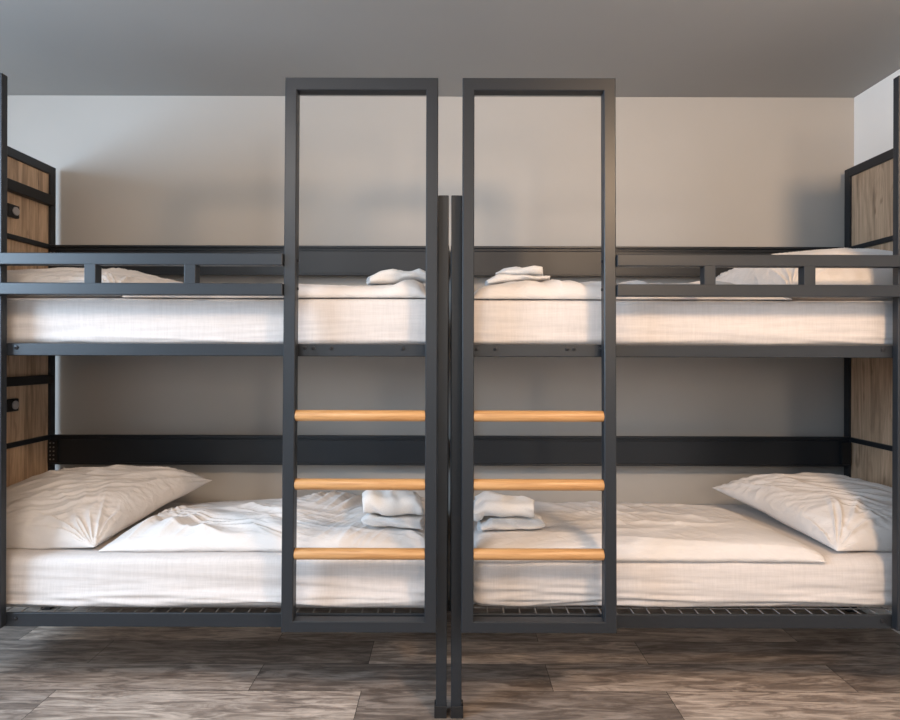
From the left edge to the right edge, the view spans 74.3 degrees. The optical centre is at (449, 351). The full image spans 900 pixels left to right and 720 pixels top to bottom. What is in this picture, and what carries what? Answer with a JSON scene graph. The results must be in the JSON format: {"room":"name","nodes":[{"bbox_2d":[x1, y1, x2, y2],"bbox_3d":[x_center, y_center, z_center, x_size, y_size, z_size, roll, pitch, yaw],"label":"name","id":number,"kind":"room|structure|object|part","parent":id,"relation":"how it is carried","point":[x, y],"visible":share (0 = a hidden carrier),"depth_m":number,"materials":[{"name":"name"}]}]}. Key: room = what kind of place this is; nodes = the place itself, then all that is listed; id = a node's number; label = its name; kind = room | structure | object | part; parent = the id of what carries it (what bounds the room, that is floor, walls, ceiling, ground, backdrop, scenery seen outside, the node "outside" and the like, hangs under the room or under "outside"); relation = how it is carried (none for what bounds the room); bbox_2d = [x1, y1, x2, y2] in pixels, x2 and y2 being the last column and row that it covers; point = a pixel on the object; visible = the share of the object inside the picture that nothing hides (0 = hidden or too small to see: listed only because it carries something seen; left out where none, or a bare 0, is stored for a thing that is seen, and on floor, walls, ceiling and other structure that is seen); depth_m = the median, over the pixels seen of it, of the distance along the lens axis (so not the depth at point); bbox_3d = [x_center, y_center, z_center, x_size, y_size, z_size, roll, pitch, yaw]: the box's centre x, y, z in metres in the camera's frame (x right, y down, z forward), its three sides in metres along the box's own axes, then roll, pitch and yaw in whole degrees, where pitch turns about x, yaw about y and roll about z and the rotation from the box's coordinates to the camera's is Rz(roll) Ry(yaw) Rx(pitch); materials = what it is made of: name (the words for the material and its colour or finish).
{"room":"dormitory","nodes":[
{"label":"dormitory","id":0,"kind":"room"},
{"bbox_2d":[7,95,853,603],"bbox_3d":[-0.562,-0.012,3.250,5.675,2.732,0.100,0,0,0],"label":"wall","id":1,"kind":"structure","parent":0,"point":[131,170],"depth_m":3.20,"materials":[{"name":"beige paint"}]},
{"bbox_2d":[0,604,899,719],"bbox_3d":[-0.566,1.404,0.300,5.675,0.100,6.000,0,0,0],"label":"floor","id":2,"kind":"structure","parent":0,"point":[47,672],"depth_m":2.50,"materials":[{"name":"brown wood"}]},
{"bbox_2d":[0,73,448,717],"bbox_3d":[-1.069,0.167,2.636,2.134,2.372,1.033,0,0,0],"label":"bunk bed","id":3,"kind":"object","parent":2,"relation":"on","point":[30,446],"visible":0.9,"depth_m":2.20,"materials":[{"name":"black metal"}]},
{"bbox_3d":[-1.885,-0.005,2.184,0.494,2.032,0.030,0,0,0],"label":"panel","id":4,"kind":"part","parent":3,"relation":"part of","materials":[{"name":"black metal"}]},
{"bbox_3d":[-2.093,0.254,2.837,0.020,0.060,0.074,0,0,0],"label":"socket plate","id":5,"kind":"part","parent":3,"relation":"part of","materials":[{"name":"black plastic"}]},
{"bbox_3d":[-2.090,-0.674,2.837,0.020,0.060,0.074,0,0,0],"label":"socket plate","id":6,"kind":"part","parent":3,"relation":"part of","materials":[{"name":"black plastic"}]},
{"bbox_3d":[-2.080,0.254,2.846,0.009,0.042,0.042,0,0,0],"label":"knob","id":7,"kind":"part","parent":3,"relation":"part of","materials":[{"name":"grey metal"}]},
{"bbox_3d":[-2.078,-0.674,2.846,0.009,0.042,0.042,0,0,0],"label":"knob","id":8,"kind":"part","parent":3,"relation":"part of","materials":[{"name":"grey metal"}]},
{"bbox_3d":[-2.111,0.000,2.675,0.018,1.900,0.870,0,0,0],"label":"headboard","id":9,"kind":"part","parent":3,"relation":"part of","materials":[{"name":"brown wood"}]},
{"bbox_3d":[-2.108,-0.952,2.675,0.042,0.045,0.874,0,0,0],"label":"headboard frame","id":10,"kind":"part","parent":3,"relation":"part of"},
{"bbox_3d":[-2.111,0.188,3.130,0.042,2.325,0.040,0,0,0],"label":"post","id":11,"kind":"part","parent":3,"relation":"part of","materials":[{"name":"black metal"}]},
{"bbox_3d":[-1.365,-0.281,2.148,1.532,0.150,0.040,0,0,0],"label":"guard rail","id":12,"kind":"part","parent":3,"relation":"part of","materials":[{"name":"grey metal"}]},
{"bbox_3d":[-1.070,0.993,2.205,2.045,0.052,0.010,0,0,0],"label":"rail","id":13,"kind":"part","parent":3,"relation":"part of","materials":[{"name":"black metal"}]},
{"bbox_2d":[6,503,424,607],"bbox_3d":[-1.052,0.875,2.644,2.011,0.204,0.862,0,0,0],"label":"mattress","id":14,"kind":"object","parent":3,"relation":"on","point":[64,577],"visible":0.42,"depth_m":2.24,"materials":[{"name":"fabric"}]},
{"bbox_2d":[6,464,211,548],"bbox_3d":[-1.619,0.648,2.645,0.851,0.243,0.711,0,0,0],"label":"pillow","id":15,"kind":"object","parent":14,"relation":"on","point":[77,507],"visible":0.99,"depth_m":2.47,"materials":[{"name":"white fabric"}]},
{"bbox_2d":[98,491,424,551],"bbox_3d":[-0.715,0.713,2.633,1.295,0.124,0.678,0,0,0],"label":"duvet","id":16,"kind":"object","parent":14,"relation":"on","point":[332,519],"visible":0.71,"depth_m":2.37,"materials":[{"name":"white fabric"}]},
{"bbox_2d":[361,509,424,529],"bbox_3d":[-0.226,0.684,2.476,0.251,0.066,0.213,0,0,5],"label":"towel","id":17,"kind":"object","parent":16,"relation":"on","point":[413,521],"visible":0.7,"depth_m":2.39,"materials":[{"name":"white fabric"}]},
{"bbox_2d":[362,490,423,515],"bbox_3d":[-0.237,0.617,2.477,0.257,0.098,0.204,0,0,-4],"label":"towel","id":18,"kind":"object","parent":17,"relation":"on","point":[383,502],"visible":0.97,"depth_m":2.40,"materials":[{"name":"white fabric"}]},
{"bbox_3d":[-1.067,-0.009,2.205,2.045,0.046,0.010,0,0,0],"label":"rail","id":19,"kind":"part","parent":3,"relation":"part of","materials":[{"name":"grey metal"}]},
{"bbox_2d":[7,298,425,343],"bbox_3d":[-1.057,-0.117,2.661,1.995,0.180,0.827,0,0,0],"label":"mattress","id":20,"kind":"object","parent":3,"relation":"on","point":[29,320],"visible":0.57,"depth_m":2.25,"materials":[{"name":"fabric"}]},
{"bbox_2d":[7,267,182,297],"bbox_3d":[-1.620,-0.297,2.660,0.791,0.172,0.698,0,0,0],"label":"pillow","id":21,"kind":"object","parent":20,"relation":"on","point":[66,274],"visible":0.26,"depth_m":2.40,"materials":[{"name":"white fabric"}]},
{"bbox_2d":[122,279,425,298],"bbox_3d":[-0.664,-0.252,2.594,1.173,0.094,0.680,0,0,0],"label":"duvet","id":22,"kind":"object","parent":20,"relation":"on","point":[405,289],"visible":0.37,"depth_m":2.26,"materials":[{"name":"white fabric"}]},
{"bbox_2d":[366,269,425,284],"bbox_3d":[-0.223,-0.306,2.456,0.239,0.067,0.205,0,0,-12],"label":"towel","id":23,"kind":"object","parent":22,"relation":"on","point":[390,276],"visible":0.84,"depth_m":2.37,"materials":[{"name":"white fabric"}]},
{"bbox_3d":[-1.070,0.511,3.103,2.043,0.155,0.015,0,0,0],"label":"panel","id":24,"kind":"part","parent":3,"relation":"part of","materials":[{"name":"black metal"}]},
{"bbox_3d":[-1.067,-0.478,3.103,2.043,0.155,0.015,0,0,0],"label":"panel","id":25,"kind":"part","parent":3,"relation":"part of","materials":[{"name":"black metal"}]},
{"bbox_3d":[-0.027,0.387,2.220,0.044,1.937,0.040,0,0,0],"label":"post","id":26,"kind":"part","parent":3,"relation":"part of","materials":[{"name":"black metal"}]},
{"bbox_3d":[-0.027,0.398,3.130,0.042,1.915,0.040,0,0,0],"label":"post","id":27,"kind":"part","parent":3,"relation":"part of","materials":[{"name":"black metal"}]},
{"bbox_2d":[449,75,899,717],"bbox_3d":[1.068,0.173,2.636,2.134,2.372,1.033,0,0,0],"label":"bunk bed","id":28,"kind":"object","parent":2,"relation":"on","point":[869,448],"visible":0.84,"depth_m":2.20,"materials":[{"name":"black metal"}]},
{"bbox_3d":[0.024,0.399,3.130,0.042,1.915,0.040,0,0,0],"label":"post","id":29,"kind":"part","parent":28,"relation":"part of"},
{"bbox_3d":[0.025,0.388,2.220,0.044,1.937,0.040,0,0,0],"label":"post","id":30,"kind":"part","parent":28,"relation":"part of","materials":[{"name":"black metal"}]},
{"bbox_3d":[1.070,-0.472,3.103,2.043,0.155,0.015,0,0,0],"label":"panel","id":31,"kind":"part","parent":28,"relation":"part of","materials":[{"name":"black metal"}]},
{"bbox_3d":[1.067,0.517,3.103,2.043,0.155,0.015,0,0,0],"label":"panel","id":32,"kind":"part","parent":28,"relation":"part of","materials":[{"name":"black metal"}]},
{"bbox_2d":[473,505,891,606],"bbox_3d":[1.067,0.881,2.658,1.970,0.204,0.834,0,0,0],"label":"mattress","id":33,"kind":"object","parent":28,"relation":"on","point":[846,578],"visible":0.38,"depth_m":2.25,"materials":[{"name":"fabric"}]},
{"bbox_2d":[474,501,825,561],"bbox_3d":[0.759,0.741,2.602,1.336,0.102,0.724,0,0,0],"label":"duvet","id":34,"kind":"object","parent":33,"relation":"on","point":[645,531],"visible":0.68,"depth_m":2.33,"materials":[{"name":"white fabric"}]},
{"bbox_2d":[477,513,544,530],"bbox_3d":[0.248,0.698,2.473,0.276,0.055,0.210,0,0,-4],"label":"towel","id":35,"kind":"object","parent":34,"relation":"on","point":[487,522],"visible":0.8,"depth_m":2.39,"materials":[{"name":"white fabric"}]},
{"bbox_2d":[474,491,533,521],"bbox_3d":[0.224,0.641,2.477,0.256,0.101,0.199,0,0,4],"label":"towel","id":36,"kind":"object","parent":35,"relation":"on","point":[486,503],"visible":0.95,"depth_m":2.40,"materials":[{"name":"white fabric"}]},
{"bbox_2d":[713,472,891,551],"bbox_3d":[1.678,0.673,2.625,0.738,0.216,0.689,0,0,0],"label":"pillow","id":37,"kind":"object","parent":33,"relation":"on","point":[840,512],"visible":0.96,"depth_m":2.50,"materials":[{"name":"white fabric"}]},
{"bbox_3d":[1.065,0.999,2.205,2.045,0.052,0.010,0,0,0],"label":"rail","id":38,"kind":"part","parent":28,"relation":"part of","materials":[{"name":"black metal"}]},
{"bbox_2d":[474,300,892,345],"bbox_3d":[1.060,-0.110,2.661,1.990,0.178,0.828,0,0,0],"label":"mattress","id":39,"kind":"object","parent":28,"relation":"on","point":[518,322],"visible":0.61,"depth_m":2.25,"materials":[{"name":"fabric"}]},
{"bbox_2d":[474,279,792,300],"bbox_3d":[0.692,-0.243,2.594,1.226,0.086,0.680,0,0,0],"label":"duvet","id":40,"kind":"object","parent":39,"relation":"on","point":[552,289],"visible":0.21,"depth_m":2.26,"materials":[{"name":"white fabric"}]},
{"bbox_2d":[485,274,549,285],"bbox_3d":[0.276,-0.289,2.441,0.261,0.048,0.205,0,0,2],"label":"towel","id":41,"kind":"object","parent":40,"relation":"on","point":[499,278],"visible":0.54,"depth_m":2.36,"materials":[{"name":"white fabric"}]},
{"bbox_2d":[495,266,542,275],"bbox_3d":[0.287,-0.329,2.466,0.202,0.061,0.182,0,0,10],"label":"towel","id":42,"kind":"object","parent":41,"relation":"on","point":[531,270],"visible":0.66,"depth_m":2.39,"materials":[{"name":"white fabric"}]},
{"bbox_2d":[716,247,892,300],"bbox_3d":[1.641,-0.333,2.660,0.771,0.263,0.698,0,0,0],"label":"pillow","id":43,"kind":"object","parent":39,"relation":"on","point":[739,276],"visible":0.28,"depth_m":2.40,"materials":[{"name":"white fabric"}]},
{"bbox_3d":[1.067,-0.003,2.205,2.045,0.046,0.010,0,0,0],"label":"rail","id":44,"kind":"part","parent":28,"relation":"part of","materials":[{"name":"grey metal"}]},
{"bbox_3d":[1.367,-0.274,2.148,1.532,0.150,0.040,0,0,0],"label":"guard rail","id":45,"kind":"part","parent":28,"relation":"part of","materials":[{"name":"grey metal"}]},
{"bbox_3d":[2.111,0.199,3.130,0.042,2.325,0.040,0,0,0],"label":"post","id":46,"kind":"part","parent":28,"relation":"part of","materials":[{"name":"black metal"}]},
{"bbox_3d":[2.114,-0.941,2.675,0.042,0.045,0.874,0,0,0],"label":"headboard frame","id":47,"kind":"part","parent":28,"relation":"part of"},
{"bbox_3d":[2.111,0.012,2.675,0.018,1.900,0.870,0,0,0],"label":"headboard","id":48,"kind":"part","parent":28,"relation":"part of","materials":[{"name":"brown wood"}]},
{"bbox_3d":[1.885,0.005,2.184,0.494,2.032,0.030,0,0,0],"label":"panel","id":49,"kind":"part","parent":28,"relation":"part of","materials":[{"name":"black metal"}]},
{"bbox_2d":[0,0,899,97],"bbox_3d":[-0.558,-1.428,0.300,5.675,0.100,6.000,0,0,0],"label":"ceiling","id":50,"kind":"structure","parent":0,"point":[651,48],"depth_m":2.66,"materials":[{"name":"grey paint"}]},
{"bbox_2d":[854,69,899,633],"bbox_3d":[2.225,-0.004,0.300,0.100,2.732,5.800,0,0,0],"label":"wall","id":51,"kind":"structure","parent":0,"point":[873,108],"depth_m":3.05,"materials":[{"name":"white paint"}]}
]}

